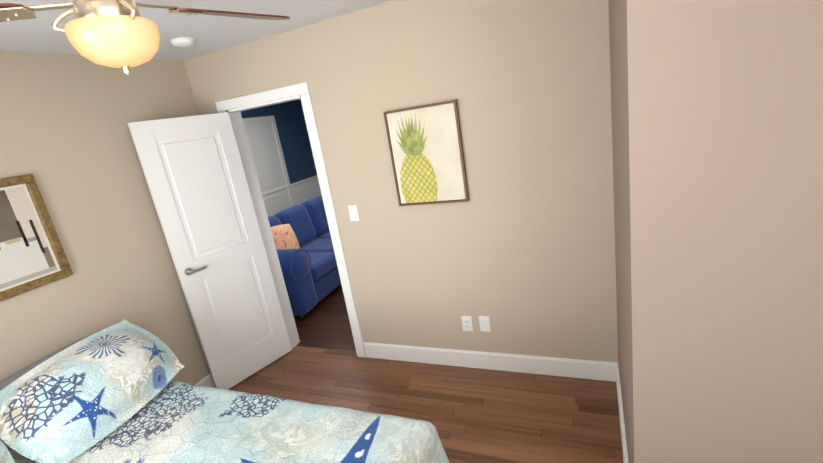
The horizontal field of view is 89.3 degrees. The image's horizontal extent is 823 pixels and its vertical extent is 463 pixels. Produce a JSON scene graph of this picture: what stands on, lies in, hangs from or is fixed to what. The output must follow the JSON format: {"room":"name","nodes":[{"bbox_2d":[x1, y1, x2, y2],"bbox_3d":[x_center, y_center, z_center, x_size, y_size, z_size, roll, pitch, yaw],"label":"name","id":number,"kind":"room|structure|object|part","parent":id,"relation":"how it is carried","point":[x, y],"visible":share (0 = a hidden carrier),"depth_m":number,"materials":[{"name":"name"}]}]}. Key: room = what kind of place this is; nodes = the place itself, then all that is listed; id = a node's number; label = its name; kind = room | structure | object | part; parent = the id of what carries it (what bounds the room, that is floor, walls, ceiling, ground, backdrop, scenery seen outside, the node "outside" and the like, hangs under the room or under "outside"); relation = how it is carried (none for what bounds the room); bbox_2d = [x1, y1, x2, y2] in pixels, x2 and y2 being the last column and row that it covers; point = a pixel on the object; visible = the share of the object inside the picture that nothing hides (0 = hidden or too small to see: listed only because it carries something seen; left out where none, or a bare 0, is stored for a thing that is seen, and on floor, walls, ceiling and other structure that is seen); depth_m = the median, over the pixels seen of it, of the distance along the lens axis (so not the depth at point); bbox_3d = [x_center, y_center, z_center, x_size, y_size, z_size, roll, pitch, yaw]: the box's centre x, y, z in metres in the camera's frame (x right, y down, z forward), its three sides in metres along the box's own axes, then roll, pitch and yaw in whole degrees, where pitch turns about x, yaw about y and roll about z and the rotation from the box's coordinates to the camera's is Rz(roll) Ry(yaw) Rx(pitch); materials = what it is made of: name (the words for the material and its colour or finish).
{"room":"bedroom","nodes":[
{"label":"bedroom","id":0,"kind":"room"},
{"bbox_2d":[0,51,209,445],"bbox_3d":[-2.141,0.360,2.128,0.120,2.440,3.030,-2,17,24],"label":"wall","id":1,"kind":"structure","parent":0,"point":[64,118],"depth_m":2.51,"materials":[{"name":"paint"}]},
{"bbox_2d":[0,174,72,301],"bbox_3d":[-2.136,0.088,1.978,0.027,0.587,0.770,-2,17,24],"label":"mirror","id":2,"kind":"object","parent":1,"relation":"attached to","point":[32,255],"visible":1,"depth_m":2.20,"materials":[{"name":"gold"}]},
{"bbox_2d":[195,373,214,387],"bbox_3d":[-1.889,1.446,2.432,0.016,0.133,3.020,-2,17,24],"label":"baseboard","id":3,"kind":"structure","parent":1,"relation":"attached to","point":[207,381],"depth_m":3.19,"materials":[{"name":"white wood"}]},
{"bbox_2d":[0,0,392,60],"bbox_3d":[-0.326,-1.584,3.222,6.540,0.100,7.740,-2,17,24],"label":"ceiling","id":4,"kind":"structure","parent":0,"point":[208,33],"depth_m":2.25,"materials":[{"name":"paint"}]},
{"bbox_2d":[0,0,289,74],"bbox_3d":[-0.814,-0.652,1.150,1.138,0.406,1.171,-2,17,24],"label":"ceiling fan","id":5,"kind":"object","parent":4,"relation":"hanging from","point":[124,35],"visible":1,"depth_m":1.12,"materials":[{"name":"beige glass"}]},
{"bbox_3d":[-0.838,-0.530,1.195,0.226,0.110,0.226,-2,17,24],"label":"lamp shade","id":6,"kind":"part","parent":5,"relation":"part of","materials":[{"name":"beige glass"}]},
{"bbox_2d":[170,37,194,46],"bbox_3d":[-1.381,-1.141,2.525,0.136,0.037,0.136,-2,17,24],"label":"smoke detector","id":7,"kind":"object","parent":4,"relation":"attached to","point":[183,42],"visible":1,"depth_m":2.48,"materials":[{"name":"white plastic"}]},
{"bbox_2d":[240,99,316,183],"bbox_3d":[-2.447,-0.767,6.297,0.120,2.440,4.450,-2,17,24],"label":"wall","id":8,"kind":"structure","parent":0,"point":[290,121],"depth_m":7.14,"materials":[{"name":"blue paint"}]},
{"bbox_2d":[242,115,294,215],"bbox_3d":[-2.218,-0.706,6.546,0.093,2.120,0.980,-2,17,24],"label":"door","id":9,"kind":"structure","parent":8,"relation":"attached to","point":[266,151],"depth_m":6.57,"materials":[{"name":"white wood"}]},
{"bbox_2d":[262,175,321,204],"bbox_3d":[-2.282,-0.065,6.416,0.035,0.990,4.310,-2,17,24],"label":"wainscoting","id":10,"kind":"structure","parent":8,"relation":"attached to","point":[305,189],"depth_m":7.31,"materials":[{"name":"white wood"}]},
{"bbox_2d":[184,0,617,362],"bbox_3d":[0.512,-0.215,2.616,4.620,2.440,0.120,-2,17,24],"label":"wall","id":11,"kind":"structure","parent":0,"point":[518,248],"depth_m":2.57,"materials":[{"name":"paint"}]},
{"bbox_2d":[127,112,291,389],"bbox_3d":[-1.430,0.173,3.133,0.266,2.010,0.652,-2,17,24],"label":"door","id":12,"kind":"structure","parent":11,"relation":"in","point":[194,173],"depth_m":3.06,"materials":[{"name":"white paint"},{"name":"wood"},{"name":"satin nickel"}]},
{"bbox_2d":[215,82,365,357],"bbox_3d":[-0.888,0.000,3.289,0.840,2.110,0.156,-2,17,24],"label":"door frame","id":13,"kind":"structure","parent":11,"relation":"attached to","point":[301,91],"depth_m":3.16,"materials":[{"name":"white wood"}]},
{"bbox_2d":[348,205,359,220],"bbox_3d":[-0.413,-0.129,2.965,0.072,0.116,0.012,-2,17,24],"label":"switch plate","id":14,"kind":"object","parent":11,"relation":"attached to","point":[353,212],"visible":1,"depth_m":2.96,"materials":[{"name":"white plastic"}]},
{"bbox_2d":[383,99,468,205],"bbox_3d":[0.093,-0.472,2.615,0.474,0.612,0.033,-2,17,24],"label":"framed picture","id":15,"kind":"object","parent":11,"relation":"attached to","point":[427,153],"visible":0.98,"depth_m":2.60,"materials":[{"name":"beige paper"}]},
{"bbox_2d":[461,316,472,330],"bbox_3d":[0.386,0.642,2.898,0.072,0.116,0.010,-2,17,24],"label":"electrical outlet plate","id":16,"kind":"object","parent":11,"relation":"attached to","point":[467,323],"visible":1,"depth_m":2.89,"materials":[{"name":"white plastic"}]},
{"bbox_2d":[479,316,490,331],"bbox_3d":[0.500,0.632,2.847,0.072,0.116,0.008,-2,17,24],"label":"electrical outlet plate","id":17,"kind":"object","parent":11,"relation":"attached to","point":[484,321],"visible":1,"depth_m":2.84,"materials":[{"name":"white plastic"}]},
{"bbox_2d":[364,342,610,380],"bbox_3d":[0.459,0.911,2.958,1.814,0.133,0.016,-2,17,24],"label":"baseboard","id":18,"kind":"structure","parent":11,"relation":"attached to","point":[583,369],"depth_m":2.89,"materials":[{"name":"white wood"}]},
{"bbox_2d":[228,285,622,462],"bbox_3d":[0.072,0.830,3.904,6.540,0.100,7.740,-2,17,24],"label":"floor","id":19,"kind":"structure","parent":0,"point":[474,415],"depth_m":2.70,"materials":[{"name":"brown wood"}]},
{"bbox_2d":[268,195,340,320],"bbox_3d":[-1.138,0.148,5.089,0.981,0.939,2.170,-2,17,24],"label":"sofa","id":20,"kind":"object","parent":19,"relation":"on","point":[305,249],"visible":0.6,"depth_m":4.54,"materials":[{"name":"blue fabric"}]},
{"bbox_3d":[-0.530,1.577,1.404,2.440,0.012,1.535,-2,17,24],"label":"rug","id":21,"kind":"object","parent":19,"relation":"on","visible":0},
{"bbox_2d":[0,319,448,462],"bbox_3d":[-1.069,1.145,1.515,2.178,0.916,1.680,-2,17,24],"label":"bed","id":22,"kind":"object","parent":21,"relation":"on","point":[115,393],"visible":1,"depth_m":1.91,"materials":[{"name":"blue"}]},
{"bbox_2d":[0,374,448,462],"bbox_3d":[-1.026,1.310,1.555,2.152,0.542,1.681,-2,17,24],"label":"comforter","id":23,"kind":"object","parent":22,"relation":"on","point":[183,422],"depth_m":1.86,"materials":[{"name":"multicoloured fabric"}]},
{"bbox_2d":[608,0,822,462],"bbox_3d":[1.596,-0.079,1.504,1.511,2.440,1.100,-2,17,24],"label":"wall","id":24,"kind":"structure","parent":0,"point":[717,124],"depth_m":1.21,"materials":[{"name":"paint"}]},
{"bbox_2d":[611,362,628,462],"bbox_3d":[1.076,1.048,2.112,0.020,0.133,1.080,-2,17,24],"label":"baseboard","id":25,"kind":"structure","parent":24,"relation":"attached to","point":[615,377],"depth_m":2.25,"materials":[{"name":"white wood"}]}
]}

